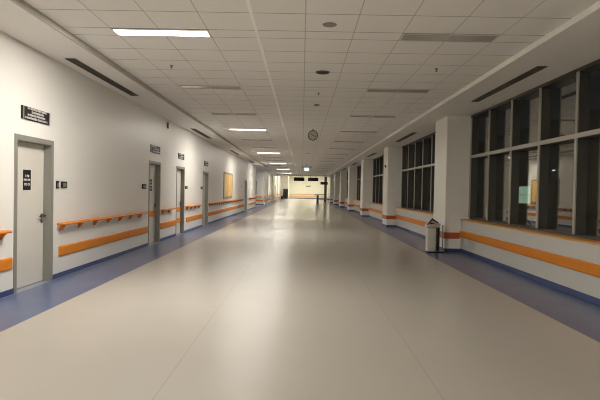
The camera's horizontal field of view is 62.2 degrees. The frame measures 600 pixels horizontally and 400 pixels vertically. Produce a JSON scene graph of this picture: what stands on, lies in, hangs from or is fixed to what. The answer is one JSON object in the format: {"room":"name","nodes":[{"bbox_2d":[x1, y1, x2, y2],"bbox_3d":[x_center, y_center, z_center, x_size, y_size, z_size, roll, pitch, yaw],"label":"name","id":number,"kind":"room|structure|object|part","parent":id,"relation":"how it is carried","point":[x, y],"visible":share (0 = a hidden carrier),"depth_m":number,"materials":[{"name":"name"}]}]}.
{"room":"hospital interior","nodes":[
{"label":"hospital interior","id":0,"kind":"room"},
{"bbox_2d":[0,31,263,291],"bbox_3d":[-6.876,-0.732,19.645,6.465,3.300,57.250,1,1,0],"label":"wall","id":1,"kind":"structure","parent":0,"point":[102,138],"depth_m":9.01,"materials":[{"name":"paint"}]},
{"bbox_2d":[0,230,11,240],"bbox_3d":[-3.670,0.474,4.280,0.114,0.121,3.910,1,1,0],"label":"handrail","id":2,"kind":"object","parent":1,"relation":"attached to","point":[3,233],"visible":1,"depth_m":6.12,"materials":[{"name":"orange wood"}]},
{"bbox_3d":[-3.649,0.430,4.279,0.075,0.034,3.910,1,1,0],"label":"rail","id":3,"kind":"part","parent":2,"relation":"part of","materials":[{"name":"orange wood"}]},
{"bbox_2d":[0,257,12,271],"bbox_3d":[-3.723,0.853,4.372,0.021,0.158,4.080,1,1,0],"label":"bumper cover","id":4,"kind":"object","parent":1,"relation":"attached to","point":[6,264],"visible":1,"depth_m":6.28,"materials":[{"name":"orange wood"}]},
{"bbox_2d":[13,133,53,292],"bbox_3d":[-3.787,0.168,6.956,0.168,2.084,1.018,1,1,0],"label":"door","id":5,"kind":"structure","parent":1,"relation":"in","point":[33,208],"depth_m":7.10,"materials":[{"name":"white wood"}]},
{"bbox_2d":[23,170,30,189],"bbox_3d":[-3.804,-0.280,6.928,0.007,0.280,0.190,1,1,0],"label":"notice","id":6,"kind":"object","parent":5,"relation":"attached to","point":[26,173],"visible":1,"depth_m":6.92,"materials":[{"name":"black plastic"}]},
{"bbox_2d":[21,105,49,125],"bbox_3d":[-3.675,-1.176,6.931,0.019,0.179,0.730,1,1,0],"label":"room sign","id":7,"kind":"object","parent":1,"relation":"attached to","point":[28,113],"visible":1,"depth_m":6.89,"materials":[{"name":"black plastic"}]},
{"bbox_2d":[61,181,66,187],"bbox_3d":[-3.688,-0.238,7.773,0.023,0.100,0.180,1,1,0],"label":"light switch","id":8,"kind":"object","parent":1,"relation":"attached to","point":[63,184],"visible":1,"depth_m":7.74,"materials":[{"name":"black plastic"}]},
{"bbox_2d":[58,226,147,256],"bbox_3d":[-3.700,0.754,9.842,0.021,0.158,4.380,1,1,0],"label":"bumper cover","id":9,"kind":"object","parent":1,"relation":"attached to","point":[82,245],"visible":1,"depth_m":9.11,"materials":[{"name":"orange wood"}]},
{"bbox_2d":[57,212,148,230],"bbox_3d":[-3.646,0.376,9.689,0.114,0.121,4.230,1,1,0],"label":"handrail","id":10,"kind":"object","parent":1,"relation":"attached to","point":[95,220],"visible":1,"depth_m":8.91,"materials":[{"name":"orange wood"}]},
{"bbox_3d":[-3.625,0.332,9.688,0.075,0.034,4.230,1,1,0],"label":"rail","id":11,"kind":"part","parent":10,"relation":"part of","materials":[{"name":"orange wood"}]},
{"bbox_2d":[0,207,255,297],"bbox_3d":[-3.687,1.017,15.537,0.012,0.075,49.000,1,1,0],"label":"baseboard","id":12,"kind":"structure","parent":1,"relation":"attached to","point":[55,276],"depth_m":9.34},
{"bbox_2d":[148,160,160,245],"bbox_3d":[-3.763,0.065,12.595,0.168,2.084,0.998,1,1,0],"label":"door","id":13,"kind":"structure","parent":1,"relation":"in","point":[154,167],"depth_m":12.93,"materials":[{"name":"white wood"}]},
{"bbox_3d":[-3.791,0.346,12.627,0.012,0.140,0.777,1,1,0],"label":"push plate","id":14,"kind":"part","parent":13,"relation":"part of","materials":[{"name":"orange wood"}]},
{"bbox_2d":[150,144,160,153],"bbox_3d":[-3.650,-1.276,12.575,0.019,0.194,0.800,1,1,0],"label":"room sign","id":15,"kind":"object","parent":1,"relation":"attached to","point":[154,149],"visible":1,"depth_m":12.53,"materials":[{"name":"black plastic"}]},
{"bbox_3d":[-3.652,-1.276,12.585,0.015,0.190,0.720,1,1,0],"label":"panel","id":16,"kind":"part","parent":15,"relation":"part of","materials":[{"name":"black plastic"}]},
{"bbox_2d":[160,220,175,228],"bbox_3d":[-3.682,0.679,13.936,0.021,0.158,1.570,1,1,0],"label":"bumper cover","id":17,"kind":"object","parent":1,"relation":"attached to","point":[173,222],"visible":1,"depth_m":13.78,"materials":[{"name":"orange wood"}]},
{"bbox_2d":[161,208,176,213],"bbox_3d":[-3.628,0.301,13.769,0.114,0.121,1.270,1,1,0],"label":"handrail","id":18,"kind":"object","parent":1,"relation":"attached to","point":[169,209],"visible":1,"depth_m":13.41,"materials":[{"name":"orange wood"}]},
{"bbox_2d":[176,166,184,233],"bbox_3d":[-3.751,0.016,15.264,0.168,2.084,1.038,1,1,0],"label":"door","id":19,"kind":"structure","parent":1,"relation":"in","point":[180,171],"depth_m":15.66,"materials":[{"name":"white wood"}]},
{"bbox_2d":[178,153,184,159],"bbox_3d":[-3.638,-1.335,15.244,0.019,0.174,0.740,1,1,0],"label":"room sign","id":20,"kind":"object","parent":1,"relation":"attached to","point":[180,156],"visible":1,"depth_m":15.18,"materials":[{"name":"black plastic"}]},
{"bbox_2d":[185,204,201,209],"bbox_3d":[-3.614,0.241,17.048,0.114,0.121,2.250,1,1,0],"label":"handrail","id":21,"kind":"object","parent":1,"relation":"attached to","point":[199,205],"visible":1,"depth_m":16.83,"materials":[{"name":"orange wood"}]},
{"bbox_2d":[186,214,202,221],"bbox_3d":[-3.667,0.617,17.375,0.021,0.158,2.590,1,1,0],"label":"bumper cover","id":22,"kind":"object","parent":1,"relation":"attached to","point":[191,218],"visible":1,"depth_m":17.23,"materials":[{"name":"orange wood"}]},
{"bbox_2d":[202,171,208,225],"bbox_3d":[-3.734,-0.056,19.224,0.168,2.084,1.078,1,1,0],"label":"door","id":23,"kind":"structure","parent":1,"relation":"in","point":[205,174],"depth_m":19.68,"materials":[{"name":"white wood"}]},
{"bbox_2d":[208,204,243,215],"bbox_3d":[-3.629,0.460,25.969,0.021,0.158,12.320,1,1,0],"label":"bumper cover","id":24,"kind":"object","parent":1,"relation":"attached to","point":[238,206],"visible":1,"depth_m":23.74,"materials":[{"name":"orange wood"}]},
{"bbox_2d":[208,199,243,205],"bbox_3d":[-3.577,0.086,25.572,0.114,0.121,11.500,1,1,0],"label":"handrail","id":25,"kind":"object","parent":1,"relation":"attached to","point":[237,200],"visible":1,"depth_m":23.61,"materials":[{"name":"orange wood"}]},
{"bbox_3d":[-3.556,0.043,25.571,0.075,0.034,11.500,1,1,0],"label":"rail","id":26,"kind":"part","parent":25,"relation":"part of","materials":[{"name":"orange wood"}]},
{"bbox_2d":[223,172,232,198],"bbox_3d":[-3.606,-0.717,24.982,0.029,1.300,2.850,1,1,0],"label":"picture","id":27,"kind":"object","parent":1,"relation":"attached to","point":[228,177],"visible":1,"depth_m":24.76},
{"bbox_2d":[244,180,246,210],"bbox_3d":[-3.674,-0.305,32.891,0.168,2.084,1.458,1,1,0],"label":"door","id":28,"kind":"structure","parent":1,"relation":"in","point":[245,185],"depth_m":33.54,"materials":[{"name":"white wood"}]},
{"bbox_2d":[0,0,277,175],"bbox_3d":[-6.348,-2.660,27.984,6.980,0.270,74.000,1,1,0],"label":"ceiling","id":29,"kind":"structure","parent":0,"point":[15,22],"depth_m":7.48,"materials":[{"name":"paint"}]},
{"bbox_2d":[65,58,138,95],"bbox_3d":[-3.387,-2.111,8.763,0.155,0.009,2.850,1,1,0],"label":"ceiling vent","id":30,"kind":"object","parent":29,"relation":"in","point":[78,63],"visible":1,"depth_m":8.39,"materials":[{"name":"metal"}]},
{"bbox_2d":[10,0,279,175],"bbox_3d":[-2.848,-2.491,27.972,0.025,0.074,74.000,1,1,0],"label":"trim","id":31,"kind":"structure","parent":29,"relation":"attached to","point":[20,3],"depth_m":7.25,"materials":[{"name":"white paint"}]},
{"bbox_2d":[190,128,210,137],"bbox_3d":[-3.351,-2.261,17.011,0.155,0.009,2.850,1,1,0],"label":"ceiling vent","id":32,"kind":"object","parent":29,"relation":"in","point":[195,130],"visible":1,"depth_m":16.87,"materials":[{"name":"metal"}]},
{"bbox_2d":[263,171,280,203],"bbox_3d":[-3.538,-2.076,70.615,0.250,4.250,44.750,1,1,0],"label":"wall","id":33,"kind":"structure","parent":0,"point":[266,175],"depth_m":60.06,"materials":[{"name":"paint"}]},
{"bbox_2d":[0,198,599,399],"bbox_3d":[-2.705,0.687,42.132,14.280,0.200,102.200,1,1,0],"label":"floor","id":34,"kind":"structure","parent":0,"point":[291,298],"depth_m":5.27,"materials":[{"name":"plastic"}]},
{"bbox_2d":[281,176,288,198],"bbox_3d":[-2.680,-2.370,87.834,1.314,4.240,2.700,1,1,0],"label":"wall","id":35,"kind":"structure","parent":34,"relation":"on","point":[284,179],"depth_m":86.48,"materials":[{"name":"paint"}]},
{"bbox_2d":[283,189,287,198],"bbox_3d":[-2.489,-1.039,85.299,0.800,1.680,0.615,1,1,0],"label":"kiosk","id":36,"kind":"object","parent":34,"relation":"on","point":[285,191],"visible":1,"depth_m":85.02,"materials":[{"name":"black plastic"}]},
{"bbox_2d":[314,194,325,203],"bbox_3d":[2.327,-0.115,56.848,1.355,1.060,0.400,1,1,0],"label":"gate","id":37,"kind":"object","parent":34,"relation":"on","point":[317,199],"visible":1,"depth_m":56.70,"materials":[{"name":"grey metal"}]},
{"bbox_2d":[324,177,326,201],"bbox_3d":[3.456,-1.875,67.263,0.440,4.240,0.300,1,1,0],"label":"signpost","id":38,"kind":"object","parent":34,"relation":"on","point":[325,178],"visible":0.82,"depth_m":67.17,"materials":[{"name":"metal"}]},
{"bbox_2d":[425,218,443,252],"bbox_3d":[3.213,0.843,11.871,0.438,0.825,0.245,1,1,0],"label":"litter bin","id":39,"kind":"object","parent":34,"relation":"on","point":[432,237],"visible":1,"depth_m":11.78,"materials":[{"name":"metal"}]},
{"bbox_2d":[425,223,440,227],"bbox_3d":[3.168,0.602,11.869,0.332,0.095,0.240,1,1,0],"label":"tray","id":40,"kind":"object","parent":39,"relation":"on","point":[428,225],"depth_m":11.75,"materials":[{"name":"metal"}]},
{"bbox_3d":[3.273,0.901,11.874,0.085,0.610,0.140,1,1,0],"label":"frame","id":41,"kind":"part","parent":39,"relation":"part of","materials":[{"name":"black plastic"}]},
{"bbox_2d":[289,176,329,197],"bbox_3d":[1.421,-2.516,93.064,10.400,4.500,0.200,1,1,0],"label":"wall","id":42,"kind":"structure","parent":0,"point":[296,188],"depth_m":92.96,"materials":[{"name":"beige paint"}]},
{"bbox_2d":[290,195,329,197],"bbox_3d":[2.184,-0.609,92.975,8.200,0.320,0.039,1,1,0],"label":"bumper cover","id":43,"kind":"object","parent":42,"relation":"attached to","point":[290,195],"visible":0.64,"depth_m":92.96,"materials":[{"name":"orange wood"}]},
{"bbox_2d":[23,0,599,175],"bbox_3d":[0.132,-2.570,27.957,5.980,0.200,74.000,1,1,0],"label":"ceiling","id":44,"kind":"structure","parent":0,"point":[364,51],"depth_m":7.17,"materials":[{"name":"tile"}]},
{"bbox_2d":[110,28,211,37],"bbox_3d":[-1.735,-2.103,6.260,1.192,0.009,0.292,1,1,0],"label":"recessed light","id":45,"kind":"object","parent":44,"relation":"in","point":[119,31],"visible":1,"depth_m":6.25,"materials":[{"name":"white plastic"}]},
{"bbox_2d":[114,30,208,35],"bbox_3d":[-1.734,-2.104,6.260,1.156,0.006,0.200,1,1,0],"label":"diffuser","id":46,"kind":"object","parent":45,"relation":"attached to","point":[119,32],"depth_m":6.26,"materials":[{"name":"white plastic"}]},
{"bbox_2d":[178,85,241,89],"bbox_3d":[-1.720,-2.163,9.560,1.192,0.009,0.292,1,1,0],"label":"recessed light","id":47,"kind":"object","parent":44,"relation":"in","point":[180,86],"visible":1,"depth_m":9.56,"materials":[{"name":"grey plastic"}]},
{"bbox_2d":[180,86,210,88],"bbox_3d":[-2.012,-2.171,9.561,0.573,0.003,0.256,1,1,0],"label":"diffuser","id":48,"kind":"object","parent":47,"relation":"attached to","point":[182,87],"depth_m":9.59,"materials":[{"name":"grey plastic"}]},
{"bbox_2d":[210,86,240,88],"bbox_3d":[-1.429,-2.160,9.559,0.573,0.003,0.256,1,1,0],"label":"diffuser","id":49,"kind":"object","parent":47,"relation":"attached to","point":[213,87],"depth_m":9.54,"materials":[{"name":"grey plastic"}]},
{"bbox_2d":[211,113,256,114],"bbox_3d":[-1.706,-2.224,12.859,1.192,0.009,0.292,1,1,0],"label":"recessed light","id":50,"kind":"object","parent":44,"relation":"in","point":[211,113],"visible":1,"depth_m":12.84,"materials":[{"name":"grey plastic"}]},
{"bbox_2d":[212,113,233,114],"bbox_3d":[-1.997,-2.231,12.860,0.573,0.003,0.256,1,1,0],"label":"diffuser","id":51,"kind":"object","parent":50,"relation":"attached to","point":[212,113],"depth_m":12.90,"materials":[{"name":"grey plastic"}]},
{"bbox_2d":[230,129,266,130],"bbox_3d":[-1.692,-2.284,16.159,1.192,0.009,0.292,1,1,0],"label":"recessed light","id":52,"kind":"object","parent":44,"relation":"in","point":[230,129],"visible":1,"depth_m":16.11,"materials":[{"name":"white plastic"}]},
{"bbox_2d":[241,139,271,140],"bbox_3d":[-1.677,-2.344,19.458,1.192,0.009,0.292,1,1,0],"label":"recessed light","id":53,"kind":"object","parent":44,"relation":"in","point":[241,139],"visible":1,"depth_m":19.54,"materials":[{"name":"grey plastic"}]},
{"bbox_2d":[246,0,297,174],"bbox_3d":[-0.452,-2.432,25.512,0.042,0.007,68.900,1,1,0],"label":"rail","id":54,"kind":"object","parent":44,"relation":"attached to","point":[248,3],"visible":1,"depth_m":7.21,"materials":[{"name":"white metal"}]},
{"bbox_2d":[294,177,303,180],"bbox_3d":[-0.117,-2.809,64.561,1.380,0.669,0.080,1,1,0],"label":"display screen","id":55,"kind":"object","parent":44,"relation":"hanging from","point":[295,178],"visible":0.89,"depth_m":64.52,"materials":[{"name":"black plastic"}]},
{"bbox_2d":[278,174,326,176],"bbox_3d":[0.317,-3.063,61.954,5.820,0.049,4.000,1,1,0],"label":"ceiling beam","id":56,"kind":"structure","parent":44,"relation":"attached to","point":[278,174],"depth_m":60.97,"materials":[{"name":"white paint"}]},
{"bbox_2d":[308,130,317,140],"bbox_3d":[0.407,-2.057,15.662,0.320,0.364,0.073,1,1,0],"label":"clock","id":57,"kind":"object","parent":44,"relation":"hanging from","point":[312,135],"visible":1,"depth_m":15.64,"materials":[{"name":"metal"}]},
{"bbox_2d":[308,176,317,180],"bbox_3d":[1.712,-2.774,64.553,1.320,0.669,0.080,1,1,0],"label":"display screen","id":58,"kind":"object","parent":44,"relation":"hanging from","point":[310,178],"visible":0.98,"depth_m":64.52,"materials":[{"name":"black plastic"}]},
{"bbox_2d":[316,70,329,74],"bbox_3d":[0.373,-2.095,8.182,0.240,0.015,0.240,1,1,0],"label":"ceiling speaker","id":59,"kind":"object","parent":44,"relation":"in","point":[322,72],"visible":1,"depth_m":8.14,"materials":[{"name":"brown metal"}]},
{"bbox_2d":[322,22,336,26],"bbox_3d":[0.348,-2.055,5.842,0.170,0.009,0.170,1,1,0],"label":"ceiling speaker","id":60,"kind":"object","parent":44,"relation":"attached to","point":[327,24],"visible":1,"depth_m":5.81,"materials":[{"name":"grey metal"}]},
{"bbox_2d":[340,131,377,132],"bbox_3d":[1.908,-2.214,16.144,1.192,0.009,0.292,1,1,0],"label":"recessed light","id":61,"kind":"object","parent":44,"relation":"in","point":[340,131],"visible":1,"depth_m":16.11,"materials":[{"name":"grey plastic"}]},
{"bbox_2d":[350,115,396,117],"bbox_3d":[1.893,-2.154,12.845,1.192,0.009,0.292,1,1,0],"label":"recessed light","id":62,"kind":"object","parent":44,"relation":"in","point":[366,116],"visible":1,"depth_m":12.85,"materials":[{"name":"grey plastic"}]},
{"bbox_2d":[373,116,395,117],"bbox_3d":[2.185,-2.150,12.844,0.573,0.003,0.256,1,1,0],"label":"diffuser","id":63,"kind":"object","parent":62,"relation":"attached to","point":[373,116],"depth_m":12.87,"materials":[{"name":"grey plastic"}]},
{"bbox_2d":[366,89,430,92],"bbox_3d":[1.879,-2.094,9.545,1.192,0.009,0.292,1,1,0],"label":"recessed light","id":64,"kind":"object","parent":44,"relation":"in","point":[368,90],"visible":1,"depth_m":9.55,"materials":[{"name":"grey plastic"}]},
{"bbox_2d":[367,89,397,91],"bbox_3d":[1.588,-2.101,9.546,0.573,0.003,0.256,1,1,0],"label":"diffuser","id":65,"kind":"object","parent":64,"relation":"attached to","point":[368,90],"depth_m":9.54,"materials":[{"name":"grey plastic"}]},
{"bbox_2d":[397,90,428,92],"bbox_3d":[2.171,-2.090,9.544,0.573,0.003,0.256,1,1,0],"label":"diffuser","id":66,"kind":"object","parent":64,"relation":"attached to","point":[398,91],"depth_m":9.57,"materials":[{"name":"grey plastic"}]},
{"bbox_2d":[399,33,500,42],"bbox_3d":[1.865,-2.034,6.246,1.192,0.009,0.292,1,1,0],"label":"recessed light","id":67,"kind":"object","parent":44,"relation":"in","point":[406,36],"visible":1,"depth_m":6.24,"materials":[{"name":"grey plastic"}]},
{"bbox_2d":[401,34,450,40],"bbox_3d":[1.573,-2.041,6.247,0.573,0.003,0.256,1,1,0],"label":"diffuser","id":68,"kind":"object","parent":67,"relation":"attached to","point":[405,37],"depth_m":6.24,"materials":[{"name":"grey plastic"}]},
{"bbox_2d":[446,35,497,41],"bbox_3d":[2.156,-2.030,6.245,0.573,0.003,0.256,1,1,0],"label":"diffuser","id":69,"kind":"object","parent":67,"relation":"attached to","point":[451,38],"depth_m":6.24,"materials":[{"name":"grey plastic"}]},
{"bbox_2d":[330,176,333,201],"bbox_3d":[4.124,-1.296,62.054,0.760,3.300,1.070,1,1,0],"label":"wall pillar","id":70,"kind":"structure","parent":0,"point":[331,177],"depth_m":61.52,"materials":[{"name":"paint"}]},
{"bbox_2d":[334,174,339,203],"bbox_3d":[4.088,-1.146,53.806,0.760,3.300,1.070,1,1,0],"label":"wall pillar","id":71,"kind":"structure","parent":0,"point":[336,176],"depth_m":53.27,"materials":[{"name":"paint"}]},
{"bbox_2d":[339,171,346,205],"bbox_3d":[4.052,-0.996,45.557,0.760,3.300,1.070,1,1,0],"label":"wall pillar","id":72,"kind":"structure","parent":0,"point":[343,174],"depth_m":45.02,"materials":[{"name":"paint"}]},
{"bbox_2d":[347,166,356,209],"bbox_3d":[4.016,-0.846,37.309,0.760,3.300,1.070,1,1,0],"label":"wall pillar","id":73,"kind":"structure","parent":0,"point":[352,170],"depth_m":36.77,"materials":[{"name":"paint"}]},
{"bbox_2d":[360,159,372,214],"bbox_3d":[3.981,-0.695,29.060,0.760,3.300,1.070,1,1,0],"label":"wall pillar","id":74,"kind":"structure","parent":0,"point":[366,191],"depth_m":28.52,"materials":[{"name":"paint"}]},
{"bbox_2d":[382,146,401,224],"bbox_3d":[3.945,-0.545,20.812,0.760,3.300,1.070,1,1,0],"label":"wall pillar","id":75,"kind":"structure","parent":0,"point":[392,173],"depth_m":20.28,"materials":[{"name":"paint"}]},
{"bbox_2d":[382,214,395,218],"bbox_3d":[3.708,0.701,20.833,0.384,0.150,1.114,1,1,0],"label":"bumper cover","id":76,"kind":"object","parent":75,"relation":"attached to","point":[383,216],"visible":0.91,"depth_m":20.28,"materials":[{"name":"orange plastic"}]},
{"bbox_2d":[433,115,470,248],"bbox_3d":[3.909,-0.395,12.563,0.760,3.300,1.070,1,1,0],"label":"wall pillar","id":77,"kind":"structure","parent":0,"point":[452,133],"depth_m":12.04,"materials":[{"name":"paint"}]},
{"bbox_2d":[439,246,459,251],"bbox_3d":[3.682,1.208,12.593,0.388,0.085,1.090,1,1,0],"label":"baseboard","id":78,"kind":"structure","parent":77,"relation":"attached to","point":[440,248],"depth_m":12.05,"materials":[{"name":"blue plastic"}]},
{"bbox_2d":[440,231,459,238],"bbox_3d":[3.673,0.851,12.585,0.384,0.150,1.114,1,1,0],"label":"bumper cover","id":79,"kind":"object","parent":77,"relation":"attached to","point":[446,235],"visible":0.58,"depth_m":12.03,"materials":[{"name":"orange plastic"}]},
{"bbox_2d":[326,9,599,176],"bbox_3d":[3.780,-2.464,27.944,1.320,0.270,74.000,1,1,0],"label":"ceiling","id":80,"kind":"structure","parent":0,"point":[577,46],"depth_m":7.92,"materials":[{"name":"paint"}]},
{"bbox_2d":[395,132,415,141],"bbox_3d":[3.585,-2.126,16.934,0.150,0.009,2.850,1,1,0],"label":"ceiling vent","id":81,"kind":"object","parent":80,"relation":"in","point":[412,133],"visible":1,"depth_m":16.88,"materials":[{"name":"metal"}]},
{"bbox_2d":[325,1,599,176],"bbox_3d":[3.106,-2.375,27.948,0.025,0.074,74.000,1,1,0],"label":"trim","id":82,"kind":"structure","parent":80,"relation":"attached to","point":[595,7],"depth_m":6.99,"materials":[{"name":"white paint"}]},
{"bbox_2d":[471,66,547,101],"bbox_3d":[3.549,-1.976,8.685,0.150,0.009,2.850,1,1,0],"label":"ceiling vent","id":83,"kind":"object","parent":80,"relation":"in","point":[538,68],"visible":1,"depth_m":8.31,"materials":[{"name":"metal"}]},
{"bbox_2d":[354,201,599,298],"bbox_3d":[4.115,0.721,20.834,0.370,0.775,31.930,1,1,0],"label":"wall","id":84,"kind":"structure","parent":0,"point":[588,284],"depth_m":8.37,"materials":[{"name":"paint"}]},
{"bbox_2d":[354,165,360,201],"bbox_3d":[4.187,-1.154,33.177,0.372,2.523,7.180,1,1,0],"label":"window","id":85,"kind":"structure","parent":84,"relation":"in","point":[359,166],"depth_m":35.57,"materials":[{"name":"black glass"}]},
{"bbox_2d":[369,208,382,213],"bbox_3d":[3.937,0.582,24.958,0.022,0.163,7.120,1,1,0],"label":"bumper cover","id":86,"kind":"object","parent":84,"relation":"attached to","point":[370,209],"visible":0.56,"depth_m":25.59,"materials":[{"name":"orange wood"}]},
{"bbox_2d":[370,155,383,205],"bbox_3d":[4.151,-1.004,24.928,0.372,2.523,7.180,1,1,0],"label":"window","id":87,"kind":"structure","parent":84,"relation":"in","point":[378,163],"depth_m":27.29,"materials":[{"name":"black glass"}]},
{"bbox_2d":[396,225,424,237],"bbox_3d":[3.900,1.132,16.717,0.012,0.095,7.180,1,1,0],"label":"baseboard","id":88,"kind":"structure","parent":84,"relation":"attached to","point":[399,227],"depth_m":17.38,"materials":[{"name":"blue plastic"}]},
{"bbox_2d":[396,214,425,226],"bbox_3d":[3.901,0.732,16.709,0.022,0.163,7.120,1,1,0],"label":"bumper cover","id":89,"kind":"object","parent":84,"relation":"attached to","point":[411,220],"visible":0.55,"depth_m":17.36,"materials":[{"name":"orange wood"}]},
{"bbox_2d":[397,132,434,214],"bbox_3d":[4.115,-0.854,16.680,0.372,2.523,7.180,1,1,0],"label":"window","id":90,"kind":"structure","parent":84,"relation":"in","point":[407,150],"depth_m":17.89,"materials":[{"name":"black glass"}]},
{"bbox_3d":[4.298,-0.865,16.678,0.006,2.493,7.180,1,1,0],"label":"glass pane","id":91,"kind":"part","parent":90,"relation":"part of","materials":[{"name":"black glass"}]},
{"bbox_3d":[4.062,0.392,16.702,0.315,0.029,7.180,1,1,0],"label":"sill","id":92,"kind":"part","parent":90,"relation":"part of","materials":[{"name":"brown wood"}]},
{"bbox_3d":[4.198,0.360,16.701,0.145,0.039,7.180,1,1,0],"label":"rail","id":93,"kind":"part","parent":90,"relation":"part of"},
{"bbox_3d":[4.231,-2.088,16.657,0.173,0.049,7.180,1,1,0],"label":"head rail","id":94,"kind":"part","parent":90,"relation":"part of","materials":[{"name":"grey metal"}]},
{"bbox_2d":[460,59,599,245],"bbox_3d":[4.079,-0.703,8.431,0.372,2.523,7.180,1,1,0],"label":"window","id":95,"kind":"structure","parent":84,"relation":"in","point":[582,134],"depth_m":8.51,"materials":[{"name":"grey metal"}]},
{"bbox_3d":[4.027,0.543,8.454,0.315,0.029,7.180,1,1,0],"label":"sill","id":96,"kind":"part","parent":95,"relation":"part of","materials":[{"name":"brown wood"}]},
{"bbox_3d":[4.162,0.510,8.453,0.145,0.039,7.180,1,1,0],"label":"rail","id":97,"kind":"part","parent":95,"relation":"part of","materials":[{"name":"white paint"}]},
{"bbox_3d":[4.196,-1.938,8.408,0.173,0.049,7.180,1,1,0],"label":"head rail","id":98,"kind":"part","parent":95,"relation":"part of","materials":[{"name":"grey metal"}]},
{"bbox_2d":[460,231,599,277],"bbox_3d":[3.865,0.883,8.461,0.022,0.163,7.120,1,1,0],"label":"bumper cover","id":99,"kind":"object","parent":84,"relation":"attached to","point":[585,267],"visible":1,"depth_m":7.96,"materials":[{"name":"orange wood"}]},
{"bbox_2d":[460,248,599,305],"bbox_3d":[3.864,1.283,8.468,0.012,0.095,7.180,1,1,0],"label":"baseboard","id":100,"kind":"structure","parent":84,"relation":"attached to","point":[575,293],"depth_m":7.97,"materials":[{"name":"blue plastic"}]},
{"bbox_3d":[4.205,0.345,41.455,0.370,0.775,7.180,1,1,0],"label":"wall","id":101,"kind":"structure","parent":0,"visible":0},
{"bbox_2d":[344,171,347,198],"bbox_3d":[4.223,-1.304,41.425,0.372,2.523,7.180,1,1,0],"label":"window","id":102,"kind":"structure","parent":101,"relation":"in","point":[347,171],"depth_m":44.95,"materials":[{"name":"grey metal"}]},
{"label":"outside","id":103,"kind":"structure","parent":0,"visible":0},
{"bbox_2d":[327,199,599,236],"bbox_3d":[32.346,1.530,54.897,55.700,0.200,130.000,1,1,0],"label":"floor","id":104,"kind":"structure","parent":103,"point":[559,222],"depth_m":37.26,"materials":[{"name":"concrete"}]},
{"bbox_2d":[477,108,599,217],"bbox_3d":[29.871,-3.409,59.818,8.880,9.400,60.000,1,1,0],"label":"building","id":105,"kind":"structure","parent":104,"relation":"on","point":[561,155],"depth_m":50.21,"materials":[{"name":"glass"}]},
{"bbox_3d":[25.371,-0.582,56.339,0.019,1.900,2.900,1,1,0],"label":"lit pane","id":106,"kind":"part","parent":105,"relation":"part of","materials":[{"name":"teal glass"}]},
{"bbox_2d":[552,170,557,214],"bbox_3d":[23.986,-0.734,46.816,0.520,4.299,0.150,1,1,0],"label":"street lamp","id":107,"kind":"object","parent":104,"relation":"on","point":[552,170],"visible":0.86,"depth_m":46.74,"materials":[{"name":"metal"}]}
]}

